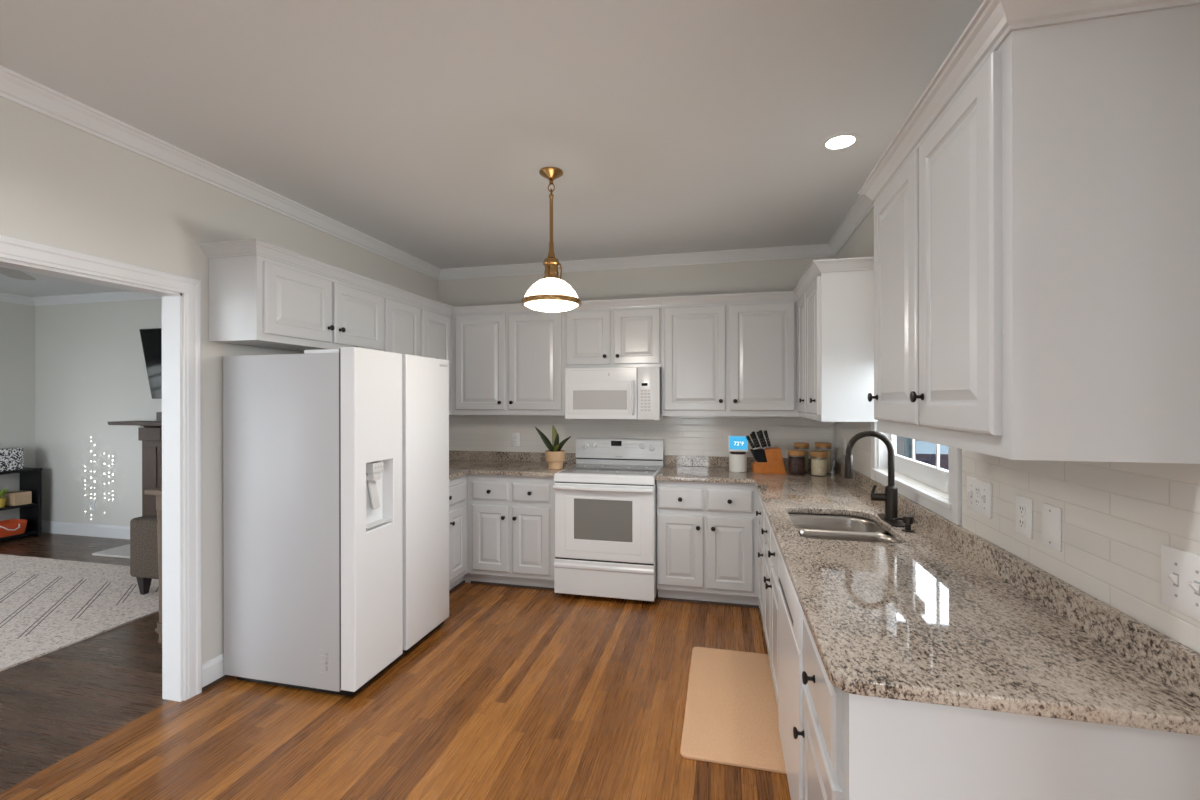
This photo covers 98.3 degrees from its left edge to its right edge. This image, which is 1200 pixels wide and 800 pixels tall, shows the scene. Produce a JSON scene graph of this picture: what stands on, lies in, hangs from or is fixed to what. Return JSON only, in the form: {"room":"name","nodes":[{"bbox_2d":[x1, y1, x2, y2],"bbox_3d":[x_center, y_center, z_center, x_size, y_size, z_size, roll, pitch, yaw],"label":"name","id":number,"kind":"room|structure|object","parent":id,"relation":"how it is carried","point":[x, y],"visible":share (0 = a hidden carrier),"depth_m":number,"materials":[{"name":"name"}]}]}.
{"room":"kitchen","nodes":[
{"label":"kitchen","id":0,"kind":"room"},
{"bbox_2d":[0,301,34,520],"bbox_3d":[-6.975,0.128,3.203,0.120,2.700,5.350,0,0,13],"label":"wall","id":1,"kind":"structure","parent":0,"point":[17,321],"depth_m":5.64,"materials":[{"name":"grey paint"}]},
{"bbox_2d":[0,271,128,296],"bbox_3d":[-4.588,-1.177,2.639,4.790,0.100,5.350,0,0,13],"label":"ceiling","id":2,"kind":"structure","parent":0,"point":[44,285],"depth_m":5.22,"materials":[{"name":"white paint"}]},
{"bbox_2d":[0,267,35,279],"bbox_3d":[-4.088,-1.008,3.351,1.653,0.240,1.653,0,0,13],"label":"ceiling fan","id":3,"kind":"object","parent":2,"relation":"hanging from","point":[12,273],"visible":0.22,"depth_m":3.96,"materials":[{"name":"grey"}]},
{"bbox_2d":[35,298,161,526],"bbox_3d":[-4.016,0.122,5.315,4.910,2.700,0.120,0,0,13],"label":"wall","id":4,"kind":"structure","parent":0,"point":[91,371],"depth_m":5.60,"materials":[{"name":"grey paint"}]},
{"bbox_2d":[42,520,129,538],"bbox_3d":[-6.014,1.411,2.977,1.850,0.130,5.350,0,0,13],"label":"baseboard","id":5,"kind":"structure","parent":4,"relation":"attached to","point":[68,528],"depth_m":5.60,"materials":[{"name":"white paint"}]},
{"bbox_2d":[89,500,94,510],"bbox_3d":[-5.474,1.140,5.594,0.075,0.118,0.008,0,0,13],"label":"wall outlet","id":6,"kind":"object","parent":4,"relation":"attached to","point":[91,502],"visible":1,"depth_m":5.59,"materials":[{"name":"white plastic"}]},
{"bbox_2d":[139,328,161,398],"bbox_3d":[-3.994,-0.355,5.127,1.120,0.695,0.233,0,0,13],"label":"television","id":7,"kind":"object","parent":4,"relation":"attached to","point":[151,339],"visible":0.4,"depth_m":5.16,"materials":[{"name":"black plastic"}]},
{"bbox_2d":[0,97,437,663],"bbox_3d":[-2.437,0.092,1.079,0.110,2.755,7.700,0,0,13],"label":"wall","id":8,"kind":"structure","parent":0,"point":[63,186],"depth_m":2.44,"materials":[{"name":"grey paint"}]},
{"bbox_2d":[0,291,161,305],"bbox_3d":[-4.588,-1.086,2.639,4.790,0.081,5.350,0,0,13],"label":"trim","id":9,"kind":"structure","parent":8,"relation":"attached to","point":[121,295],"depth_m":5.56,"materials":[{"name":"white paint"}]},
{"bbox_2d":[0,235,201,701],"bbox_3d":[-2.168,0.436,2.214,0.154,2.065,0.837,0,0,13],"label":"door frame","id":10,"kind":"structure","parent":8,"relation":"in","point":[181,296],"depth_m":2.53,"materials":[{"name":"white paint"}]},
{"bbox_2d":[202,653,229,691],"bbox_3d":[-2.361,1.404,1.103,0.022,0.130,7.580,0,0,13],"label":"baseboard","id":11,"kind":"structure","parent":8,"relation":"attached to","point":[213,669],"depth_m":2.67,"materials":[{"name":"white paint"}]},
{"bbox_2d":[198,239,388,351],"bbox_3d":[-1.728,-0.539,3.070,0.356,0.485,1.036,0,0,13],"label":"upper cabinet","id":12,"kind":"object","parent":8,"relation":"attached to","point":[263,294],"visible":0.99,"depth_m":2.75,"materials":[{"name":"grey paint"}]},
{"bbox_2d":[382,285,453,414],"bbox_3d":[-1.465,-0.325,4.170,0.350,0.915,1.224,0,0,13],"label":"upper cabinet","id":13,"kind":"object","parent":8,"relation":"attached to","point":[413,323],"visible":0.14,"depth_m":3.90,"materials":[{"name":"grey paint"}]},
{"bbox_2d":[449,450,575,462],"bbox_3d":[-0.988,0.511,4.044,1.345,0.084,1.250,0,0,13],"label":"backsplash","id":14,"kind":"structure","parent":8,"relation":"attached to","point":[453,454],"depth_m":4.64,"materials":[{"name":"stone"}]},
{"bbox_2d":[0,533,790,799],"bbox_3d":[-2.042,1.494,0.976,10.500,0.050,7.720,0,0,13],"label":"floor","id":15,"kind":"structure","parent":0,"point":[519,693],"depth_m":2.39,"materials":[{"name":"brown wood"}]},
{"bbox_2d":[0,467,41,540],"bbox_3d":[-6.309,1.110,5.029,0.285,0.733,1.260,0,0,13],"label":"bookshelf","id":16,"kind":"object","parent":15,"relation":"on","point":[30,478],"visible":0.88,"depth_m":5.59,"materials":[{"name":"black paint"}]},
{"bbox_2d":[0,487,7,507],"bbox_3d":[-6.210,1.008,5.348,0.138,0.209,0.135,0,0,25],"label":"planter","id":17,"kind":"object","parent":16,"relation":"on","point":[3,491],"visible":1,"depth_m":5.35,"materials":[{"name":"yellow ceramic"}]},
{"bbox_2d":[0,447,23,471],"bbox_3d":[-6.214,0.626,5.336,0.180,0.230,0.350,0,0,13],"label":"decorative box","id":18,"kind":"object","parent":16,"relation":"on","point":[12,458],"visible":1,"depth_m":5.39,"materials":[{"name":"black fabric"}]},
{"bbox_2d":[0,519,27,537],"bbox_3d":[-6.204,1.347,5.359,0.266,0.135,0.360,0,0,13],"label":"storage bin","id":19,"kind":"object","parent":16,"relation":"on","point":[9,527],"visible":1,"depth_m":5.41,"materials":[{"name":"orange fabric"}]},
{"bbox_2d":[3,491,31,505],"bbox_3d":[-6.176,1.047,5.502,0.176,0.132,0.140,0,0,13],"label":"wooden box","id":20,"kind":"object","parent":16,"relation":"on","point":[14,498],"visible":0.82,"depth_m":5.45,"materials":[{"name":"brown wood"}]},
{"bbox_2d":[0,554,158,671],"bbox_3d":[-4.590,1.467,3.429,2.915,0.012,2.385,0,0,13],"label":"area rug","id":21,"kind":"object","parent":15,"relation":"on","point":[47,605],"visible":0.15,"depth_m":3.73,"materials":[{"name":"white fabric"}]},
{"bbox_2d":[130,516,158,594],"bbox_3d":[-3.031,1.028,4.127,0.800,0.860,0.750,0,0,13],"label":"armchair","id":22,"kind":"object","parent":21,"relation":"on","point":[143,529],"visible":0.23,"depth_m":3.82,"materials":[{"name":"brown fabric"}]},
{"bbox_2d":[92,421,161,557],"bbox_3d":[-4.025,0.847,4.988,1.890,1.250,0.519,0,0,13],"label":"fireplace","id":23,"kind":"object","parent":15,"relation":"on","point":[150,434],"visible":0.23,"depth_m":5.18,"materials":[{"name":"brown wood"}]},
{"bbox_2d":[108,421,161,425],"bbox_3d":[-3.996,0.240,5.117,1.890,0.035,0.254,0,0,13],"label":"mantel shelf","id":24,"kind":"object","parent":23,"relation":"attached to","point":[139,423],"depth_m":5.14,"materials":[{"name":"brown wood"}]},
{"bbox_2d":[156,412,161,421],"bbox_3d":[-4.316,0.175,5.196,0.180,0.094,0.110,0,0,13],"label":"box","id":25,"kind":"object","parent":23,"relation":"on","point":[158,414],"visible":0.23,"depth_m":5.16,"materials":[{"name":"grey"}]},
{"bbox_2d":[145,487,161,642],"bbox_3d":[-2.362,1.007,3.240,0.690,0.925,0.400,0,0,13],"label":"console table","id":26,"kind":"object","parent":15,"relation":"on","point":[155,491],"visible":0.09,"depth_m":3.13,"materials":[{"name":"brown wood"}]},
{"bbox_2d":[223,346,448,696],"bbox_3d":[-1.471,0.603,3.038,0.798,1.730,0.893,0,0,13],"label":"refrigerator","id":27,"kind":"object","parent":15,"relation":"on","point":[336,461],"visible":1,"depth_m":2.64,"materials":[{"name":"white metal"}]},
{"bbox_2d":[449,475,470,593],"bbox_3d":[-1.318,1.025,4.123,0.652,0.884,1.248,0,0,13],"label":"base cabinet","id":28,"kind":"object","parent":15,"relation":"on","point":[459,575],"visible":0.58,"depth_m":3.92,"materials":[{"name":"grey paint"}]},
{"bbox_2d":[449,450,576,479],"bbox_3d":[-0.988,0.526,4.044,1.345,0.114,1.250,0,0,13],"label":"countertop","id":29,"kind":"structure","parent":28,"relation":"on","point":[461,463],"depth_m":4.46,"materials":[{"name":"beige stone"}]},
{"bbox_2d":[535,425,570,468],"bbox_3d":[-0.373,0.377,4.118,0.238,0.345,0.184,0,0,-26],"label":"potted plant","id":30,"kind":"object","parent":29,"relation":"on","point":[555,457],"visible":1,"depth_m":4.10,"materials":[{"name":"green plant"}]},
{"bbox_2d":[467,474,554,590],"bbox_3d":[-0.622,1.024,4.265,0.734,0.884,0.652,0,0,13],"label":"base cabinet","id":31,"kind":"object","parent":15,"relation":"on","point":[511,519],"visible":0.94,"depth_m":3.99,"materials":[{"name":"grey paint"}]},
{"bbox_2d":[553,438,663,601],"bbox_3d":[0.092,0.897,4.050,0.746,1.134,0.736,0,0,13],"label":"electric range","id":32,"kind":"object","parent":15,"relation":"on","point":[606,502],"visible":1,"depth_m":3.76,"materials":[{"name":"white metal"}]},
{"bbox_2d":[554,464,663,484],"bbox_3d":[0.097,0.575,4.065,0.742,0.063,0.664,0,0,13],"label":"cooktop","id":33,"kind":"object","parent":32,"relation":"in","point":[577,474],"depth_m":3.81,"materials":[{"name":"ceramic"}]},
{"bbox_2d":[657,481,758,608],"bbox_3d":[0.817,1.021,3.925,0.708,0.884,0.652,0,0,13],"label":"base cabinet","id":34,"kind":"object","parent":15,"relation":"on","point":[708,532],"visible":0.97,"depth_m":3.65,"materials":[{"name":"grey paint"}]},
{"bbox_2d":[680,647,785,773],"bbox_3d":[0.648,1.457,2.536,0.436,0.012,0.962,0,0,13],"label":"kitchen mat","id":35,"kind":"object","parent":15,"relation":"on","point":[731,717],"visible":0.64,"depth_m":2.40,"materials":[{"name":"beige rubber"}]},
{"bbox_2d":[756,497,766,628],"bbox_3d":[1.362,1.020,3.483,0.652,0.884,1.262,0,0,13],"label":"base cabinet","id":36,"kind":"object","parent":15,"relation":"on","point":[762,541],"visible":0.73,"depth_m":3.13,"materials":[{"name":"grey paint"}]},
{"bbox_2d":[656,455,1199,734],"bbox_3d":[0.813,0.522,2.602,1.316,0.114,3.232,0,0,13],"label":"countertop","id":37,"kind":"structure","parent":36,"relation":"on","point":[944,614],"depth_m":1.25,"materials":[{"name":"beige stone"}]},
{"bbox_2d":[729,452,746,472],"bbox_3d":[1.050,0.472,3.950,0.130,0.153,0.130,0,0,13],"label":"canister","id":38,"kind":"object","parent":37,"relation":"on","point":[737,460],"visible":0.88,"depth_m":3.90,"materials":[{"name":"white ceramic"}]},
{"bbox_2d":[728,436,747,451],"bbox_3d":[1.050,0.336,3.943,0.144,0.120,0.068,0,0,13],"label":"smart display","id":39,"kind":"object","parent":38,"relation":"on","point":[735,443],"visible":0.99,"depth_m":3.92,"materials":[{"name":"white plastic"}]},
{"bbox_2d":[750,447,785,473],"bbox_3d":[1.251,0.453,3.879,0.247,0.190,0.110,0,0,8],"label":"knife block","id":40,"kind":"object","parent":37,"relation":"on","point":[768,460],"visible":0.98,"depth_m":3.83,"materials":[{"name":"brown wood"}]},
{"bbox_2d":[746,435,755,449],"bbox_3d":[1.124,0.323,3.865,0.073,0.110,0.017,0,0,8],"label":"kitchen knife","id":41,"kind":"object","parent":40,"relation":"on","point":[747,436],"visible":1,"depth_m":3.86,"materials":[{"name":"black plastic"}]},
{"bbox_2d":[750,433,758,448],"bbox_3d":[1.155,0.313,3.879,0.068,0.122,0.017,0,0,8],"label":"kitchen knife","id":42,"kind":"object","parent":40,"relation":"in","point":[751,434],"visible":1,"depth_m":3.87,"materials":[{"name":"black plastic"}]},
{"bbox_2d":[751,431,760,447],"bbox_3d":[1.178,0.306,3.914,0.070,0.132,0.017,0,0,8],"label":"kitchen knife","id":43,"kind":"object","parent":40,"relation":"on","point":[753,432],"visible":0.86,"depth_m":3.91,"materials":[{"name":"black plastic"}]},
{"bbox_2d":[756,431,764,448],"bbox_3d":[1.196,0.303,3.855,0.066,0.133,0.017,0,0,8],"label":"kitchen knife","id":44,"kind":"object","parent":40,"relation":"on","point":[758,432],"visible":1,"depth_m":3.85,"materials":[{"name":"black plastic"}]},
{"bbox_2d":[759,430,767,447],"bbox_3d":[1.224,0.298,3.892,0.065,0.138,0.017,0,0,8],"label":"kitchen knife","id":45,"kind":"object","parent":40,"relation":"on","point":[761,432],"visible":0.72,"depth_m":3.88,"materials":[{"name":"black plastic"}]},
{"bbox_2d":[764,430,771,447],"bbox_3d":[1.249,0.297,3.866,0.057,0.135,0.017,0,0,8],"label":"kitchen knife","id":46,"kind":"object","parent":40,"relation":"on","point":[765,431],"visible":1,"depth_m":3.86,"materials":[{"name":"black plastic"}]},
{"bbox_2d":[787,450,805,474],"bbox_3d":[1.435,0.460,3.788,0.126,0.176,0.126,0,0,13],"label":"storage jar","id":47,"kind":"object","parent":37,"relation":"on","point":[796,462],"visible":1,"depth_m":3.74,"materials":[{"name":"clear glass"}]},
{"bbox_2d":[794,442,808,471],"bbox_3d":[1.522,0.439,3.921,0.110,0.218,0.110,0,0,13],"label":"storage jar","id":48,"kind":"object","parent":37,"relation":"on","point":[798,445],"visible":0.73,"depth_m":3.88,"materials":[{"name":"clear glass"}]},
{"bbox_2d":[810,451,827,475],"bbox_3d":[1.576,0.462,3.734,0.118,0.172,0.118,0,0,13],"label":"storage jar","id":49,"kind":"object","parent":37,"relation":"on","point":[818,465],"visible":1,"depth_m":3.69,"materials":[{"name":"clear glass"}]},
{"bbox_2d":[815,442,831,472],"bbox_3d":[1.671,0.437,3.886,0.118,0.222,0.118,0,0,13],"label":"storage jar","id":50,"kind":"object","parent":37,"relation":"on","point":[818,445],"visible":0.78,"depth_m":3.84,"materials":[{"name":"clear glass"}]},
{"bbox_2d":[788,513,900,542],"bbox_3d":[1.062,0.667,2.309,0.401,0.177,0.621,0,0,13],"label":"sink","id":51,"kind":"object","parent":37,"relation":"in","point":[813,526],"visible":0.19,"depth_m":2.53,"materials":[{"name":"silver metal"}]},
{"bbox_2d":[844,431,904,526],"bbox_3d":[1.232,0.345,2.361,0.228,0.406,0.250,0,0,13],"label":"kitchen faucet","id":52,"kind":"object","parent":37,"relation":"on","point":[890,497],"visible":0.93,"depth_m":2.34,"materials":[{"name":"black metal"}]},
{"bbox_2d":[894,515,913,532],"bbox_3d":[1.268,0.517,2.162,0.074,0.063,0.046,0,0,13],"label":"soap dispenser","id":53,"kind":"object","parent":37,"relation":"on","point":[908,520],"visible":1,"depth_m":2.15,"materials":[{"name":"black metal"}]},
{"bbox_2d":[778,547,803,799],"bbox_3d":[0.956,1.024,1.766,0.609,0.878,0.596,0,0,13],"label":"dishwasher","id":54,"kind":"object","parent":15,"relation":"on","point":[790,612],"visible":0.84,"depth_m":1.75,"materials":[{"name":"white metal"}]},
{"bbox_2d":[761,512,891,712],"bbox_3d":[1.121,1.021,2.463,0.652,0.884,0.832,0,0,13],"label":"base cabinet","id":55,"kind":"object","parent":15,"relation":"on","point":[771,584],"visible":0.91,"depth_m":2.48,"materials":[{"name":"grey paint"}]},
{"bbox_2d":[793,614,1199,799],"bbox_3d":[0.830,1.021,1.228,0.652,0.884,0.505,0,0,13],"label":"base cabinet","id":56,"kind":"object","parent":15,"relation":"on","point":[856,747],"visible":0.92,"depth_m":1.00,"materials":[{"name":"grey paint"}]},
{"bbox_2d":[0,0,983,268],"bbox_3d":[0.351,-1.241,0.472,5.600,0.100,7.600,0,0,13],"label":"ceiling","id":57,"kind":"structure","parent":0,"point":[425,129],"depth_m":2.05,"materials":[{"name":"white paint"}]},
{"bbox_2d":[521,167,581,311],"bbox_3d":[-0.253,-0.827,2.715,0.319,0.726,0.316,0,0,13],"label":"pendant lamp","id":58,"kind":"object","parent":57,"relation":"hanging from","point":[550,293],"visible":1,"depth_m":2.65,"materials":[{"name":"gold metal"}]},
{"bbox_2d":[525,300,577,311],"bbox_3d":[-0.254,-0.482,2.715,0.286,0.037,0.286,0,0,13],"label":"diffuser","id":59,"kind":"object","parent":58,"relation":"attached to","point":[539,305],"depth_m":2.64,"materials":[{"name":"white glass"}]},
{"bbox_2d":[821,133,859,150],"bbox_3d":[1.113,-1.191,2.404,0.166,0.003,0.166,0,0,13],"label":"recessed light","id":60,"kind":"object","parent":57,"relation":"in","point":[841,141],"visible":1,"depth_m":2.40,"materials":[{"name":"white paint"}]},
{"bbox_2d":[438,256,835,458],"bbox_3d":[0.170,0.087,4.481,3.622,2.755,0.120,0,0,13],"label":"wall","id":61,"kind":"structure","parent":0,"point":[779,274],"depth_m":4.36,"materials":[{"name":"grey paint"}]},
{"bbox_2d":[451,303,564,414],"bbox_3d":[-0.751,-0.326,4.450,1.014,0.915,0.350,0,0,13],"label":"upper cabinet","id":62,"kind":"object","parent":61,"relation":"attached to","point":[507,359],"visible":0.97,"depth_m":4.32,"materials":[{"name":"grey paint"}]},
{"bbox_2d":[565,297,661,367],"bbox_3d":[0.124,-0.518,4.243,0.783,0.535,0.350,0,0,13],"label":"upper cabinet","id":63,"kind":"object","parent":61,"relation":"attached to","point":[606,333],"visible":0.98,"depth_m":4.11,"materials":[{"name":"grey paint"}]},
{"bbox_2d":[565,367,664,419],"bbox_3d":[0.126,-0.044,4.196,0.751,0.410,0.440,0,0,13],"label":"microwave oven","id":64,"kind":"object","parent":63,"relation":"attached to","point":[610,393],"visible":1,"depth_m":4.02,"materials":[{"name":"white plastic"}]},
{"bbox_2d":[449,415,832,465],"bbox_3d":[0.166,0.334,4.418,3.380,0.460,0.006,0,0,13],"label":"tiled wall","id":65,"kind":"structure","parent":61,"relation":"attached to","point":[682,435],"depth_m":4.36,"materials":[{"name":"white tile"}]},
{"bbox_2d":[512,433,519,445],"bbox_3d":[-0.753,0.359,4.627,0.076,0.120,0.008,0,0,13],"label":"wall outlet","id":66,"kind":"object","parent":65,"relation":"attached to","point":[515,436],"visible":1,"depth_m":4.62,"materials":[{"name":"white plastic"}]},
{"bbox_2d":[661,291,799,416],"bbox_3d":[0.999,-0.330,4.037,1.012,0.915,0.350,0,0,13],"label":"upper cabinet","id":67,"kind":"object","parent":61,"relation":"attached to","point":[734,354],"visible":0.98,"depth_m":3.90,"materials":[{"name":"grey paint"}]},
{"bbox_2d":[836,208,948,499],"bbox_3d":[1.467,0.084,2.290,0.090,2.755,3.550,0,0,13],"label":"wall","id":68,"kind":"structure","parent":0,"point":[861,243],"depth_m":3.17,"materials":[{"name":"grey paint"}]},
{"bbox_2d":[0,65,874,279],"bbox_3d":[0.351,-1.151,0.472,5.600,0.081,7.600,0,0,13],"label":"trim","id":69,"kind":"structure","parent":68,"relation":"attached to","point":[19,89],"depth_m":3.13,"materials":[{"name":"white paint"}]},
{"bbox_2d":[793,256,877,421],"bbox_3d":[1.517,-0.331,3.478,0.356,0.915,1.200,0,0,13],"label":"upper cabinet","id":70,"kind":"object","parent":68,"relation":"attached to","point":[835,296],"visible":0.96,"depth_m":2.95,"materials":[{"name":"grey paint"}]},
{"bbox_2d":[871,422,961,525],"bbox_3d":[1.490,0.062,2.451,0.120,0.801,1.145,0,0,13],"label":"window","id":71,"kind":"structure","parent":68,"relation":"in","point":[949,481],"depth_m":2.31,"materials":[{"name":"white paint"}]},
{"bbox_2d":[835,422,1199,652],"bbox_3d":[1.420,0.332,2.298,0.006,0.460,3.544,0,0,13],"label":"tiled wall","id":72,"kind":"structure","parent":68,"relation":"attached to","point":[1116,517],"depth_m":1.20,"materials":[{"name":"white tile"}]},
{"bbox_2d":[843,438,846,454],"bbox_3d":[1.742,0.335,3.694,0.008,0.118,0.075,0,0,13],"label":"wall outlet","id":73,"kind":"object","parent":72,"relation":"attached to","point":[844,439],"visible":0.94,"depth_m":3.69,"materials":[{"name":"white plastic"}]},
{"bbox_2d":[967,476,991,518],"bbox_3d":[1.282,0.330,1.765,0.018,0.114,0.172,0,0,13],"label":"switch plate","id":74,"kind":"object","parent":72,"relation":"attached to","point":[979,493],"visible":1,"depth_m":1.75,"materials":[{"name":"white plastic"}]},
{"bbox_2d":[975,486,979,494],"bbox_3d":[1.284,0.310,1.765,0.002,0.027,0.033,0,0,13],"label":"socket","id":75,"kind":"object","parent":74,"relation":"attached to","point":[977,488],"depth_m":1.76,"materials":[{"name":"grey plastic"}]},
{"bbox_2d":[975,498,979,506],"bbox_3d":[1.284,0.350,1.765,0.002,0.027,0.033,0,0,13],"label":"socket","id":76,"kind":"object","parent":74,"relation":"attached to","point":[977,500],"depth_m":1.76,"materials":[{"name":"grey plastic"}]},
{"bbox_2d":[1015,494,1032,538],"bbox_3d":[1.225,0.338,1.502,0.008,0.114,0.082,0,0,13],"label":"wall outlet","id":77,"kind":"object","parent":72,"relation":"attached to","point":[1023,505],"visible":1,"depth_m":1.49,"materials":[{"name":"white plastic"}]},
{"bbox_2d":[1018,504,1025,514],"bbox_3d":[1.222,0.318,1.503,0.002,0.027,0.033,0,0,13],"label":"socket","id":78,"kind":"object","parent":77,"relation":"attached to","point":[1021,507],"depth_m":1.50,"materials":[{"name":"grey plastic"}]},
{"bbox_2d":[1018,518,1025,527],"bbox_3d":[1.222,0.358,1.503,0.002,0.027,0.033,0,0,13],"label":"socket","id":79,"kind":"object","parent":77,"relation":"attached to","point":[1021,521],"depth_m":1.50,"materials":[{"name":"grey plastic"}]},
{"bbox_2d":[1042,503,1060,551],"bbox_3d":[1.196,0.337,1.376,0.008,0.114,0.078,0,0,13],"label":"blank plate","id":80,"kind":"object","parent":72,"relation":"attached to","point":[1051,515],"visible":1,"depth_m":1.37,"materials":[{"name":"white plastic"}]},
{"bbox_2d":[1161,544,1199,620],"bbox_3d":[1.095,0.346,0.972,0.018,0.120,0.120,0,0,13],"label":"switch plate","id":81,"kind":"object","parent":72,"relation":"attached to","point":[1180,569],"visible":1,"depth_m":0.98,"materials":[{"name":"white plastic"}]},
{"bbox_2d":[858,0,1199,463],"bbox_3d":[1.032,-0.332,1.425,0.356,0.900,1.007,0,0,13],"label":"upper cabinet","id":82,"kind":"object","parent":68,"relation":"attached to","point":[1037,204],"visible":1,"depth_m":1.00,"materials":[{"name":"grey paint"}]},
{"label":"outside","id":83,"kind":"structure","parent":0,"visible":0},
{"bbox_2d":[916,441,947,453],"bbox_3d":[23.027,2.091,54.305,115.000,0.100,72.400,0,0,13],"label":"sky","id":84,"kind":"structure","parent":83,"point":[922,447],"depth_m":21.73,"materials":[{"name":"blue"}]},
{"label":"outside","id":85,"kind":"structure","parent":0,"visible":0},
{"bbox_2d":[916,454,947,469],"bbox_3d":[12.290,2.111,8.804,115.000,0.100,21.100,0,0,13],"label":"yard","id":86,"kind":"structure","parent":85,"point":[930,459],"depth_m":17.80,"materials":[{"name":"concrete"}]},
{"bbox_2d":[896,435,915,459],"bbox_3d":[1.083,0.033,10.965,8.600,4.100,5.240,0,0,13],"label":"house","id":87,"kind":"structure","parent":86,"relation":"on","point":[904,445],"depth_m":7.50,"materials":[{"name":"black"}]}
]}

